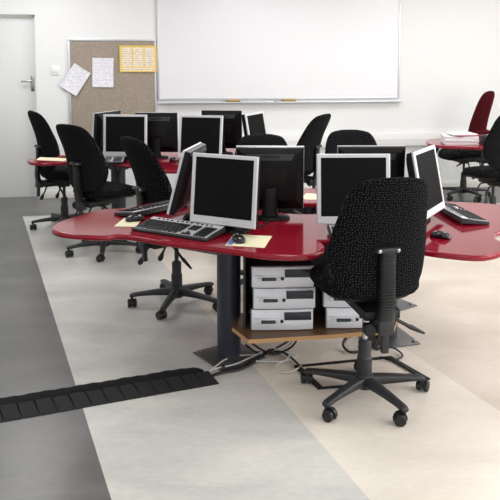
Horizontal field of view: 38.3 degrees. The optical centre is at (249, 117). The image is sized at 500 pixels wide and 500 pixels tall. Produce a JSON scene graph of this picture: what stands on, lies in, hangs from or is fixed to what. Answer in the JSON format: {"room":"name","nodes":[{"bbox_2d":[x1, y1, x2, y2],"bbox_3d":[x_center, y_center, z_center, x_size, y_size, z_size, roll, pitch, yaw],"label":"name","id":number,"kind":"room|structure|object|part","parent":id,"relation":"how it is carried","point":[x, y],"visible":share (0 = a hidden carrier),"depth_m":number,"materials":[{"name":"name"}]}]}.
{"room":"computer lab","nodes":[
{"label":"computer lab","id":0,"kind":"room"},
{"bbox_2d":[0,187,499,499],"bbox_3d":[0.300,1.275,4.127,9.000,0.001,13.000,0,5,0],"label":"floor","id":1,"kind":"structure","parent":0,"point":[260,432],"depth_m":3.44,"materials":[{"name":"grey plastic"}]},
{"bbox_2d":[28,110,85,229],"bbox_3d":[-1.789,0.476,6.816,0.600,1.120,0.613,-3,6,-33],"label":"office chair","id":2,"kind":"object","parent":1,"relation":"on","point":[47,145],"visible":0.73,"depth_m":6.62,"materials":[{"name":"black fabric"}]},
{"bbox_3d":[-1.950,0.699,6.875,0.161,0.189,0.045,4,6,38],"label":"lever","id":3,"kind":"part","parent":2,"relation":"part of","materials":[{"name":"black rubber"}]},
{"bbox_3d":[-1.936,0.213,6.664,0.230,0.560,0.462,0,4,-33],"label":"backrest","id":4,"kind":"part","parent":2,"relation":"part of","materials":[{"name":"black fabric"}]},
{"bbox_3d":[-1.730,0.527,6.824,0.470,0.124,0.480,-3,6,-33],"label":"seat","id":5,"kind":"part","parent":2,"relation":"part of","materials":[{"name":"black fabric"}]},
{"bbox_3d":[-1.727,0.683,6.634,0.024,0.123,0.211,-4,6,-36],"label":"lever","id":6,"kind":"part","parent":2,"relation":"part of","materials":[{"name":"black rubber"}]},
{"bbox_2d":[56,124,141,261],"bbox_3d":[-1.250,0.569,5.912,0.618,1.093,0.692,4,6,37],"label":"office chair","id":7,"kind":"object","parent":1,"relation":"on","point":[88,171],"visible":0.87,"depth_m":5.69,"materials":[{"name":"black fabric"}]},
{"bbox_3d":[-1.364,0.312,5.707,0.462,0.560,0.230,4,10,37],"label":"backrest","id":8,"kind":"part","parent":7,"relation":"part of","materials":[{"name":"black fabric"}]},
{"bbox_3d":[-1.192,0.603,5.964,0.480,0.124,0.470,4,6,37],"label":"seat","id":9,"kind":"part","parent":7,"relation":"part of","materials":[{"name":"black fabric"}]},
{"bbox_2d":[0,367,218,421],"bbox_3d":[-0.791,1.316,3.433,1.294,0.038,0.198,-2,5,-21],"label":"cover","id":10,"kind":"object","parent":1,"relation":"on","point":[44,402],"visible":1,"depth_m":3.44,"materials":[{"name":"black rubber"}]},
{"bbox_2d":[27,148,235,208],"bbox_3d":[-0.877,0.692,6.663,2.147,0.720,1.876,0,5,0],"label":"computer desk","id":11,"kind":"object","parent":1,"relation":"on","point":[118,175],"visible":0.15,"depth_m":6.29,"materials":[{"name":"red laminate"}]},
{"bbox_2d":[37,157,65,160],"bbox_3d":[-1.733,0.360,6.296,0.327,0.001,0.167,1,5,14],"label":"paper sheet","id":12,"kind":"object","parent":11,"relation":"on","point":[39,158],"visible":1,"depth_m":6.27,"materials":[{"name":"beige paper"}]},
{"bbox_2d":[92,110,120,151],"bbox_3d":[-1.255,0.144,6.478,0.152,0.402,0.380,2,5,23],"label":"monitor","id":13,"kind":"object","parent":11,"relation":"on","point":[97,133],"visible":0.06,"depth_m":6.33,"materials":[{"name":"black plastic"}]},
{"bbox_2d":[104,156,125,163],"bbox_3d":[-1.299,0.356,6.110,0.465,0.043,0.182,0,5,-3],"label":"keyboard","id":14,"kind":"object","parent":11,"relation":"on","point":[109,159],"visible":0.34,"depth_m":6.10,"materials":[{"name":"plastic"}]},
{"bbox_2d":[103,114,147,160],"bbox_3d":[-1.065,0.166,6.229,0.380,0.402,0.152,0,5,5],"label":"monitor","id":15,"kind":"object","parent":11,"relation":"on","point":[115,126],"visible":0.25,"depth_m":6.17,"materials":[{"name":"black plastic"}]},
{"bbox_2d":[135,112,177,158],"bbox_3d":[-0.835,0.152,6.389,0.380,0.402,0.152,0,5,3],"label":"monitor","id":16,"kind":"object","parent":11,"relation":"on","point":[162,132],"visible":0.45,"depth_m":6.38,"materials":[{"name":"black plastic"}]},
{"bbox_3d":[-0.835,0.007,6.374,0.270,0.037,0.015,0,5,3],"label":"handle panel","id":17,"kind":"part","parent":16,"relation":"part of","materials":[{"name":"black plastic"}]},
{"bbox_2d":[169,157,178,161],"bbox_3d":[-0.654,0.354,6.199,0.060,0.034,0.102,-3,6,-34],"label":"mouse","id":18,"kind":"object","parent":11,"relation":"on","point":[173,159],"visible":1,"depth_m":6.17,"materials":[{"name":"plastic"}]},
{"bbox_2d":[178,115,223,156],"bbox_3d":[-0.407,0.176,6.105,0.380,0.404,0.168,1,5,12],"label":"monitor","id":19,"kind":"object","parent":11,"relation":"on","point":[193,129],"visible":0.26,"depth_m":6.06,"materials":[{"name":"black plastic"}]},
{"bbox_2d":[201,110,242,154],"bbox_3d":[-0.266,0.129,6.652,0.380,0.402,0.152,1,5,7],"label":"monitor","id":20,"kind":"object","parent":11,"relation":"on","point":[232,124],"visible":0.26,"depth_m":6.64,"materials":[{"name":"black plastic"}]},
{"bbox_3d":[-0.266,-0.016,6.637,0.270,0.037,0.015,1,5,7],"label":"handle panel","id":21,"kind":"part","parent":20,"relation":"part of","materials":[{"name":"black plastic"}]},
{"bbox_2d":[242,111,266,135],"bbox_3d":[0.022,0.152,6.382,0.168,0.404,0.380,2,6,25],"label":"monitor","id":22,"kind":"object","parent":11,"relation":"on","point":[253,123],"visible":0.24,"depth_m":6.32,"materials":[{"name":"black plastic"}]},
{"bbox_2d":[120,136,216,319],"bbox_3d":[-0.474,0.660,4.667,0.638,1.130,0.610,1,5,10],"label":"office chair","id":23,"kind":"object","parent":1,"relation":"on","point":[153,185],"visible":0.56,"depth_m":4.49,"materials":[{"name":"black fabric"}]},
{"bbox_3d":[-0.673,0.886,4.743,0.161,0.189,0.045,3,6,34],"label":"lever","id":24,"kind":"part","parent":23,"relation":"part of","materials":[{"name":"black plastic"}]},
{"bbox_3d":[-0.672,0.385,4.513,0.230,0.560,0.378,-6,8,-36],"label":"backrest","id":25,"kind":"part","parent":23,"relation":"part of","materials":[{"name":"black fabric"}]},
{"bbox_3d":[-0.558,0.879,4.827,0.158,0.189,0.038,4,6,39],"label":"lever","id":26,"kind":"part","parent":23,"relation":"part of","materials":[{"name":"black plastic"}]},
{"bbox_3d":[-0.434,0.868,4.518,0.024,0.123,0.211,-4,7,-41],"label":"lever","id":27,"kind":"part","parent":23,"relation":"part of","materials":[{"name":"black plastic"}]},
{"bbox_2d":[206,353,262,370],"bbox_3d":[-0.071,1.288,3.806,0.395,0.018,0.036,-3,6,-35],"label":"cable","id":28,"kind":"object","parent":1,"relation":"on","point":[261,353],"visible":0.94,"depth_m":3.79,"materials":[{"name":"grey plastic"}]},
{"bbox_2d":[210,349,270,376],"bbox_3d":[-0.056,1.275,3.755,0.387,0.066,0.066,-4,6,-38],"label":"cable","id":29,"kind":"object","parent":1,"relation":"on","point":[268,350],"visible":1,"depth_m":3.75,"materials":[{"name":"black plastic"}]},
{"bbox_2d":[214,350,300,375],"bbox_3d":[0.015,1.288,3.800,0.466,0.022,0.239,-1,5,-13],"label":"cable","id":30,"kind":"object","parent":1,"relation":"on","point":[274,351],"visible":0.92,"depth_m":3.79,"materials":[{"name":"black plastic"}]},
{"bbox_2d":[235,134,294,284],"bbox_3d":[0.090,0.666,5.066,0.630,1.050,0.616,0,5,5],"label":"office chair","id":31,"kind":"object","parent":1,"relation":"on","point":[253,139],"visible":0.03,"depth_m":5.25,"materials":[{"name":"black fabric"}]},
{"bbox_3d":[0.089,0.405,5.237,0.462,0.560,0.230,0,5,3],"label":"backrest","id":32,"kind":"part","parent":31,"relation":"part of","materials":[{"name":"black fabric"}]},
{"bbox_3d":[0.076,0.687,4.999,0.480,0.124,0.470,0,5,3],"label":"seat","id":33,"kind":"part","parent":31,"relation":"part of","materials":[{"name":"black fabric"}]},
{"bbox_2d":[245,341,288,352],"bbox_3d":[0.119,1.213,3.864,0.255,0.160,0.180,1,5,16],"label":"cable","id":34,"kind":"object","parent":1,"relation":"on","point":[284,343],"visible":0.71,"depth_m":3.88,"materials":[{"name":"black plastic"}]},
{"bbox_2d":[252,341,296,354],"bbox_3d":[0.119,1.219,3.848,0.260,0.150,0.176,-1,5,-10],"label":"cable","id":35,"kind":"object","parent":1,"relation":"on","point":[294,343],"visible":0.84,"depth_m":3.91,"materials":[{"name":"black plastic"}]},
{"bbox_2d":[51,202,499,370],"bbox_3d":[0.273,0.925,3.994,2.594,0.720,1.387,1,5,10],"label":"computer desk","id":36,"kind":"object","parent":1,"relation":"on","point":[299,238],"visible":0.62,"depth_m":3.75,"materials":[{"name":"red laminate"}]},
{"bbox_2d":[115,218,139,226],"bbox_3d":[-0.663,0.569,3.926,0.122,0.001,0.204,0,5,0],"label":"mat","id":37,"kind":"object","parent":36,"relation":"on","point":[122,223],"visible":0.64,"depth_m":3.87,"materials":[{"name":"beige paper"}]},
{"bbox_2d":[125,214,144,221],"bbox_3d":[-0.634,0.547,3.961,0.102,0.034,0.060,-3,6,-27],"label":"mouse","id":38,"kind":"object","parent":37,"relation":"on","point":[131,218],"visible":1,"depth_m":3.94,"materials":[{"name":"plastic"}]},
{"bbox_2d":[114,200,190,215],"bbox_3d":[-0.558,0.521,4.228,0.182,0.043,0.465,4,6,40],"label":"keyboard","id":39,"kind":"object","parent":36,"relation":"on","point":[163,205],"visible":0.7,"depth_m":4.11,"materials":[{"name":"plastic"}]},
{"bbox_2d":[132,216,225,241],"bbox_3d":[-0.368,0.567,3.701,0.465,0.043,0.182,3,6,30],"label":"keyboard","id":40,"kind":"object","parent":36,"relation":"on","point":[196,231],"visible":1,"depth_m":3.67,"materials":[{"name":"plastic"}]},
{"bbox_2d":[167,142,205,221],"bbox_3d":[-0.328,0.357,4.038,0.182,0.403,0.380,1,5,10],"label":"monitor","id":41,"kind":"object","parent":36,"relation":"on","point":[181,192],"visible":0.5,"depth_m":3.87,"materials":[{"name":"black plastic"}]},
{"bbox_2d":[190,152,260,233],"bbox_3d":[-0.111,0.385,3.723,0.380,0.403,0.158,3,6,27],"label":"monitor","id":42,"kind":"object","parent":36,"relation":"on","point":[224,188],"visible":0.9,"depth_m":3.67,"materials":[{"name":"black plastic"}]},
{"bbox_3d":[-0.114,1.289,3.913,0.284,0.009,0.284,-4,6,-35],"label":"plate","id":43,"kind":"part","parent":36,"relation":"part of","materials":[{"name":"grey metal"}]},
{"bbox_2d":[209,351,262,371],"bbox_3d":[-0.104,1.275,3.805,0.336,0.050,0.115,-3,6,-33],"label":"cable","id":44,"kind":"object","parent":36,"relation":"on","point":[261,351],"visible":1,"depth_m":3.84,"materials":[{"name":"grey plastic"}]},
{"bbox_3d":[-0.020,0.840,3.780,0.012,0.457,0.242,0,5,4],"label":"panel","id":45,"kind":"part","parent":36,"relation":"part of","materials":[{"name":"metal"}]},
{"bbox_2d":[226,234,271,247],"bbox_3d":[-0.006,0.603,3.536,0.196,0.002,0.225,1,5,11],"label":"mat","id":46,"kind":"object","parent":36,"relation":"on","point":[258,241],"visible":0.89,"depth_m":3.52,"materials":[{"name":"beige paper"}]},
{"bbox_2d":[232,233,245,243],"bbox_3d":[-0.056,0.586,3.524,0.060,0.034,0.102,-1,5,-14],"label":"mouse","id":47,"kind":"object","parent":46,"relation":"on","point":[237,238],"visible":1,"depth_m":3.49,"materials":[{"name":"plastic"}]},
{"bbox_2d":[236,146,303,220],"bbox_3d":[0.112,0.359,4.016,0.380,0.403,0.158,0,5,2],"label":"monitor","id":48,"kind":"object","parent":36,"relation":"on","point":[282,167],"visible":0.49,"depth_m":4.00,"materials":[{"name":"black plastic"}]},
{"bbox_3d":[0.111,0.216,3.993,0.270,0.038,0.014,0,5,2],"label":"handle panel","id":49,"kind":"part","parent":48,"relation":"part of","materials":[{"name":"black plastic"}]},
{"bbox_2d":[249,293,312,329],"bbox_3d":[0.157,1.011,3.822,0.318,0.108,0.384,0,5,-3],"label":"desktop computer","id":50,"kind":"object","parent":36,"relation":"on","point":[302,318],"visible":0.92,"depth_m":3.64,"materials":[{"name":"grey metal"}]},
{"bbox_2d":[251,286,314,308],"bbox_3d":[0.167,0.901,3.812,0.318,0.108,0.384,0,5,-3],"label":"desktop computer","id":51,"kind":"object","parent":50,"relation":"on","point":[284,297],"visible":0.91,"depth_m":3.63,"materials":[{"name":"grey metal"}]},
{"bbox_2d":[250,258,313,287],"bbox_3d":[0.159,0.791,3.803,0.318,0.108,0.384,0,5,-3],"label":"desktop computer","id":52,"kind":"object","parent":51,"relation":"on","point":[264,273],"visible":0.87,"depth_m":3.62,"materials":[{"name":"grey metal"}]},
{"bbox_3d":[0.370,0.828,3.920,0.752,0.457,0.012,0,5,-2],"label":"panel","id":53,"kind":"part","parent":36,"relation":"part of","materials":[{"name":"laminate"}]},
{"bbox_2d":[232,311,396,343],"bbox_3d":[0.340,1.080,3.784,0.879,0.022,0.368,-1,5,-9],"label":"shelf","id":54,"kind":"object","parent":36,"relation":"attached to","point":[319,331],"depth_m":3.63,"materials":[{"name":"brown wood"}]},
{"bbox_2d":[327,224,334,237],"bbox_3d":[0.631,0.573,3.631,0.465,0.043,0.182,0,5,0],"label":"keyboard","id":55,"kind":"object","parent":36,"relation":"on","point":[330,227],"visible":0.04,"depth_m":3.66,"materials":[{"name":"plastic"}]},
{"bbox_2d":[320,298,368,327],"bbox_3d":[0.540,1.009,3.849,0.318,0.108,0.384,0,5,-3],"label":"desktop computer","id":56,"kind":"object","parent":36,"relation":"on","point":[334,317],"visible":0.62,"depth_m":3.67,"materials":[{"name":"grey metal"}]},
{"bbox_2d":[317,287,349,306],"bbox_3d":[0.524,0.899,3.839,0.318,0.108,0.384,0,5,-3],"label":"desktop computer","id":57,"kind":"object","parent":56,"relation":"on","point":[327,301],"visible":0.2,"depth_m":3.66,"materials":[{"name":"grey metal"}]},
{"bbox_2d":[316,154,389,223],"bbox_3d":[0.531,0.382,3.758,0.380,0.403,0.158,0,5,-2],"label":"monitor","id":58,"kind":"object","parent":36,"relation":"on","point":[336,174],"visible":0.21,"depth_m":3.70,"materials":[{"name":"black plastic"}]},
{"bbox_2d":[337,145,405,177],"bbox_3d":[0.682,0.358,4.029,0.380,0.403,0.158,0,5,-1],"label":"monitor","id":59,"kind":"object","parent":36,"relation":"on","point":[397,152],"visible":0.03,"depth_m":4.01,"materials":[{"name":"black plastic"}]},
{"bbox_3d":[0.682,0.215,4.006,0.270,0.038,0.014,0,5,-1],"label":"handle panel","id":60,"kind":"part","parent":59,"relation":"part of","materials":[{"name":"black plastic"}]},
{"bbox_3d":[0.786,1.268,4.162,0.284,0.009,0.284,-2,5,-17],"label":"plate","id":61,"kind":"part","parent":36,"relation":"part of","materials":[{"name":"grey metal"}]},
{"bbox_2d":[406,145,444,222],"bbox_3d":[0.935,0.366,3.937,0.171,0.404,0.380,3,6,31],"label":"monitor","id":62,"kind":"object","parent":36,"relation":"on","point":[422,163],"visible":0.58,"depth_m":3.91,"materials":[{"name":"black plastic"}]},
{"bbox_2d":[430,231,451,238],"bbox_3d":[0.954,0.581,3.600,0.102,0.034,0.060,3,6,30],"label":"mouse","id":63,"kind":"object","parent":36,"relation":"on","point":[436,234],"visible":1,"depth_m":3.58,"materials":[{"name":"plastic"}]},
{"bbox_2d":[440,203,489,224],"bbox_3d":[1.183,0.534,4.083,0.157,0.043,0.456,-1,5,-7],"label":"keyboard","id":64,"kind":"object","parent":36,"relation":"on","point":[460,214],"visible":0.74,"depth_m":3.96,"materials":[{"name":"plastic"}]},
{"bbox_2d":[256,350,296,361],"bbox_3d":[0.145,1.280,3.842,0.236,0.028,0.073,-2,6,-25],"label":"cable","id":65,"kind":"object","parent":1,"relation":"on","point":[295,356],"visible":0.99,"depth_m":3.82,"materials":[{"name":"white plastic"}]},
{"bbox_2d":[268,341,292,349],"bbox_3d":[0.166,1.205,3.850,0.154,0.158,0.214,0,5,0],"label":"cable","id":66,"kind":"object","parent":1,"relation":"on","point":[291,342],"visible":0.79,"depth_m":3.91,"materials":[{"name":"grey plastic"}]},
{"bbox_2d":[274,352,301,372],"bbox_3d":[0.203,1.284,3.769,0.126,0.036,0.180,4,7,40],"label":"cable","id":67,"kind":"object","parent":1,"relation":"on","point":[276,369],"visible":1,"depth_m":3.73,"materials":[{"name":"white plastic"}]},
{"bbox_2d":[294,113,330,213],"bbox_3d":[0.420,0.484,6.978,0.705,1.076,0.597,3,6,30],"label":"office chair","id":68,"kind":"object","parent":1,"relation":"on","point":[311,138],"visible":0.34,"depth_m":6.78,"materials":[{"name":"black fabric"}]},
{"bbox_3d":[0.557,0.610,6.855,0.076,0.058,0.060,3,6,30],"label":"tension knob","id":69,"kind":"part","parent":68,"relation":"part of","materials":[{"name":"black plastic"}]},
{"bbox_3d":[0.625,0.230,6.861,0.230,0.560,0.462,6,7,30],"label":"backrest","id":70,"kind":"part","parent":68,"relation":"part of","materials":[{"name":"black fabric"}]},
{"bbox_2d":[325,130,376,153],"bbox_3d":[0.794,0.647,5.162,0.617,1.068,0.650,0,5,-3],"label":"office chair","id":71,"kind":"object","parent":1,"relation":"on","point":[340,137],"visible":0.06,"depth_m":5.35,"materials":[{"name":"black fabric"}]},
{"bbox_2d":[345,337,357,348],"bbox_3d":[0.586,1.211,3.893,0.124,0.159,0.215,0,5,0],"label":"cable","id":72,"kind":"object","parent":1,"relation":"on","point":[348,337],"visible":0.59,"depth_m":3.99,"materials":[{"name":"grey plastic"}]},
{"bbox_2d":[295,188,416,310],"bbox_3d":[0.465,0.862,4.721,1.246,0.720,0.531,0,5,0],"label":"computer desk","id":73,"kind":"object","parent":1,"relation":"on","point":[310,206],"visible":0.08,"depth_m":4.66,"materials":[{"name":"red laminate"}]},
{"bbox_2d":[304,193,316,199],"bbox_3d":[0.409,0.507,4.633,0.137,0.001,0.205,1,5,15],"label":"paper sheet","id":74,"kind":"object","parent":73,"relation":"on","point":[307,196],"visible":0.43,"depth_m":4.64,"materials":[{"name":"white paper"}]},
{"bbox_3d":[0.881,1.218,4.727,0.300,0.009,0.300,-3,6,-34],"label":"plate","id":75,"kind":"part","parent":73,"relation":"part of","materials":[{"name":"grey metal"}]},
{"bbox_2d":[342,336,380,353],"bbox_3d":[0.600,1.217,3.895,0.202,0.156,0.200,0,5,0],"label":"cable","id":76,"kind":"object","parent":1,"relation":"on","point":[379,337],"visible":0.75,"depth_m":3.94,"materials":[{"name":"black plastic"}]},
{"bbox_2d":[294,356,429,389],"bbox_3d":[0.569,1.307,3.698,0.629,0.009,0.303,-1,5,-12],"label":"frame","id":77,"kind":"object","parent":1,"relation":"on","point":[315,383],"visible":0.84,"depth_m":3.76,"materials":[{"name":"black metal"}]},
{"bbox_2d":[301,177,429,426],"bbox_3d":[0.587,0.780,3.384,0.617,1.114,0.659,-1,5,-12],"label":"office chair","id":78,"kind":"object","parent":1,"relation":"on","point":[377,244],"visible":1,"depth_m":3.15,"materials":[{"name":"black fabric"}]},
{"bbox_3d":[0.538,0.769,3.429,0.480,0.124,0.470,-1,5,-12],"label":"seat","id":79,"kind":"part","parent":78,"relation":"part of","materials":[{"name":"black fabric"}]},
{"bbox_3d":[0.522,0.930,3.191,0.060,0.058,0.076,-1,5,-12],"label":"tension knob","id":80,"kind":"part","parent":78,"relation":"part of","materials":[{"name":"black plastic"}]},
{"bbox_3d":[0.593,0.522,3.150,0.462,0.560,0.230,-1,5,-12],"label":"backrest","id":81,"kind":"part","parent":78,"relation":"part of","materials":[{"name":"black fabric"}]},
{"bbox_3d":[0.729,0.968,3.378,0.211,0.123,0.024,-1,5,-16],"label":"lever","id":82,"kind":"part","parent":78,"relation":"part of","materials":[{"name":"black plastic"}]},
{"bbox_2d":[375,346,402,360],"bbox_3d":[0.764,1.274,3.898,0.147,0.032,0.124,-2,6,-26],"label":"cable","id":83,"kind":"object","parent":1,"relation":"on","point":[396,349],"visible":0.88,"depth_m":3.87,"materials":[{"name":"black plastic"}]},
{"bbox_2d":[425,138,483,154],"bbox_3d":[2.419,0.620,7.489,1.174,0.720,0.815,3,6,28],"label":"computer desk","id":84,"kind":"object","parent":1,"relation":"on","point":[438,144],"visible":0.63,"depth_m":7.27,"materials":[{"name":"red laminate"}]},
{"bbox_2d":[440,134,478,144],"bbox_3d":[2.164,0.220,7.445,0.352,0.084,0.274,1,5,6],"label":"paper stack","id":85,"kind":"object","parent":84,"relation":"on","point":[447,139],"visible":0.91,"depth_m":7.32,"materials":[{"name":"white paper"}]},
{"bbox_2d":[445,132,481,136],"bbox_3d":[2.203,0.167,7.425,0.300,0.022,0.235,-1,5,-7],"label":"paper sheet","id":86,"kind":"object","parent":85,"relation":"on","point":[459,134],"visible":1,"depth_m":7.36,"materials":[{"name":"white paper"}]},
{"bbox_2d":[480,134,486,144],"bbox_3d":[2.406,0.225,7.319,0.056,0.094,0.222,0,5,-3],"label":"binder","id":87,"kind":"object","parent":84,"relation":"on","point":[483,137],"visible":0.36,"depth_m":7.36,"materials":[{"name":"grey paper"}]},
{"bbox_2d":[438,91,494,201],"bbox_3d":[2.487,0.303,8.238,0.625,1.217,0.602,-1,5,-13],"label":"office chair","id":88,"kind":"object","parent":1,"relation":"on","point":[478,123],"visible":0.73,"depth_m":8.18,"materials":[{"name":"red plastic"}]},
{"bbox_3d":[2.420,0.403,8.244,0.470,0.124,0.480,-1,5,-13],"label":"seat","id":89,"kind":"part","parent":88,"relation":"part of","materials":[{"name":"black fabric"}]},
{"bbox_3d":[2.567,0.338,8.022,0.048,0.334,0.092,-1,5,-13],"label":"armrest","id":90,"kind":"part","parent":88,"relation":"part of","materials":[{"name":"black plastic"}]},
{"bbox_3d":[2.676,0.082,8.274,0.230,0.784,0.295,-1,5,-13],"label":"backrest","id":91,"kind":"part","parent":88,"relation":"part of","materials":[{"name":"red fabric"}]},
{"bbox_2d":[462,116,499,203],"bbox_3d":[2.340,0.468,6.833,0.621,1.133,0.656,-2,5,-21],"label":"office chair","id":92,"kind":"object","parent":1,"relation":"on","point":[489,174],"visible":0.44,"depth_m":6.63,"materials":[{"name":"black fabric"}]},
{"bbox_3d":[2.173,0.705,6.820,0.158,0.189,0.038,-3,6,-35],"label":"lever","id":93,"kind":"part","parent":92,"relation":"part of","materials":[{"name":"black rubber"}]},
{"bbox_3d":[2.303,0.523,6.878,0.480,0.124,0.470,-2,5,-21],"label":"seat","id":94,"kind":"part","parent":92,"relation":"part of","materials":[{"name":"black fabric"}]},
{"bbox_3d":[2.222,0.716,6.686,0.161,0.189,0.045,-4,6,-39],"label":"lever","id":95,"kind":"part","parent":92,"relation":"part of","materials":[{"name":"black rubber"}]},
{"bbox_3d":[2.396,0.200,6.602,0.462,0.560,0.230,-2,5,-21],"label":"backrest","id":96,"kind":"part","parent":92,"relation":"part of","materials":[{"name":"black fabric"}]},
{"bbox_2d":[0,0,499,190],"bbox_3d":[0.280,-0.491,8.535,8.900,2.750,0.162,-1,5,-8],"label":"wall","id":97,"kind":"structure","parent":0,"point":[450,49],"depth_m":8.64,"materials":[{"name":"white paint"}]},
{"bbox_2d":[0,15,36,196],"bbox_3d":[-2.871,-0.120,8.147,0.920,2.080,0.140,-1,5,-8],"label":"door","id":98,"kind":"structure","parent":97,"relation":"in","point":[18,94],"depth_m":8.18,"materials":[{"name":"paint"}]},
{"bbox_3d":[-2.467,-0.389,8.175,0.044,0.170,0.009,-1,5,-8],"label":"handle plate","id":99,"kind":"part","parent":98,"relation":"part of","materials":[{"name":"silver metal"}]},
{"bbox_2d":[51,66,59,74],"bbox_3d":[-2.192,-0.534,8.104,0.100,0.100,0.018,-1,5,-8],"label":"light switch","id":100,"kind":"object","parent":97,"relation":"attached to","point":[55,70],"visible":1,"depth_m":8.10,"materials":[{"name":"plastic"}]},
{"bbox_2d":[67,39,156,135],"bbox_3d":[-1.563,-0.342,8.205,0.987,1.109,0.020,-1,5,-8],"label":"pinboard","id":101,"kind":"object","parent":97,"relation":"attached to","point":[131,92],"visible":0.44,"depth_m":8.19,"materials":[{"name":"fabric"}]},
{"bbox_2d":[60,63,90,95],"bbox_3d":[-1.971,-0.433,8.118,0.346,0.373,0.019,-1,5,-8],"label":"notice sheet","id":102,"kind":"object","parent":101,"relation":"attached to","point":[77,76],"visible":1,"depth_m":8.12,"materials":[{"name":"white paper"}]},
{"bbox_2d":[92,58,112,86],"bbox_3d":[-1.668,-0.515,8.163,0.240,0.334,0.015,-1,5,-6],"label":"notice sheet","id":103,"kind":"object","parent":101,"relation":"attached to","point":[102,68],"visible":1,"depth_m":8.17,"materials":[{"name":"white paper"}]},
{"bbox_2d":[119,46,156,71],"bbox_3d":[-1.272,-0.673,8.200,0.418,0.300,0.009,-1,5,-8],"label":"poster","id":104,"kind":"object","parent":101,"relation":"attached to","point":[132,58],"visible":1,"depth_m":8.20,"materials":[{"name":"yellow paper"}]},
{"bbox_3d":[-1.398,-0.693,8.177,0.116,0.218,0.002,-1,5,-8],"label":"panel","id":105,"kind":"part","parent":104,"relation":"part of","materials":[{"name":"beige paper"}]},
{"bbox_3d":[-1.272,-0.694,8.194,0.116,0.218,0.002,-1,5,-8],"label":"panel","id":106,"kind":"part","parent":104,"relation":"part of","materials":[{"name":"beige paper"}]},
{"bbox_3d":[-1.145,-0.696,8.211,0.116,0.218,0.002,-1,5,-8],"label":"panel","id":107,"kind":"part","parent":104,"relation":"part of","materials":[{"name":"beige paper"}]},
{"bbox_2d":[39,180,497,198],"bbox_3d":[1.149,0.834,8.681,7.168,0.085,0.024,-1,5,-8],"label":"baseboard","id":108,"kind":"structure","parent":97,"relation":"attached to","point":[473,183],"depth_m":8.84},
{"bbox_2d":[156,0,402,103],"bbox_3d":[0.380,-0.849,8.394,2.907,1.346,0.086,-1,5,-8],"label":"whiteboard","id":109,"kind":"object","parent":97,"relation":"attached to","point":[207,49],"visible":1,"depth_m":8.41,"materials":[{"name":"plastic"}]},
{"bbox_2d":[159,100,402,103],"bbox_3d":[0.386,-0.187,8.452,2.895,0.018,0.085,-1,5,-8],"label":"tray","id":110,"kind":"object","parent":109,"relation":"on","point":[159,100],"depth_m":8.41,"materials":[{"name":"metal"}]},
{"bbox_2d":[178,132,487,146],"bbox_3d":[1.838,0.257,8.706,5.784,0.159,0.056,-1,5,-8],"label":"trim","id":111,"kind":"structure","parent":97,"relation":"attached to","point":[405,138],"depth_m":8.67,"materials":[{"name":"white plastic"}]}
]}

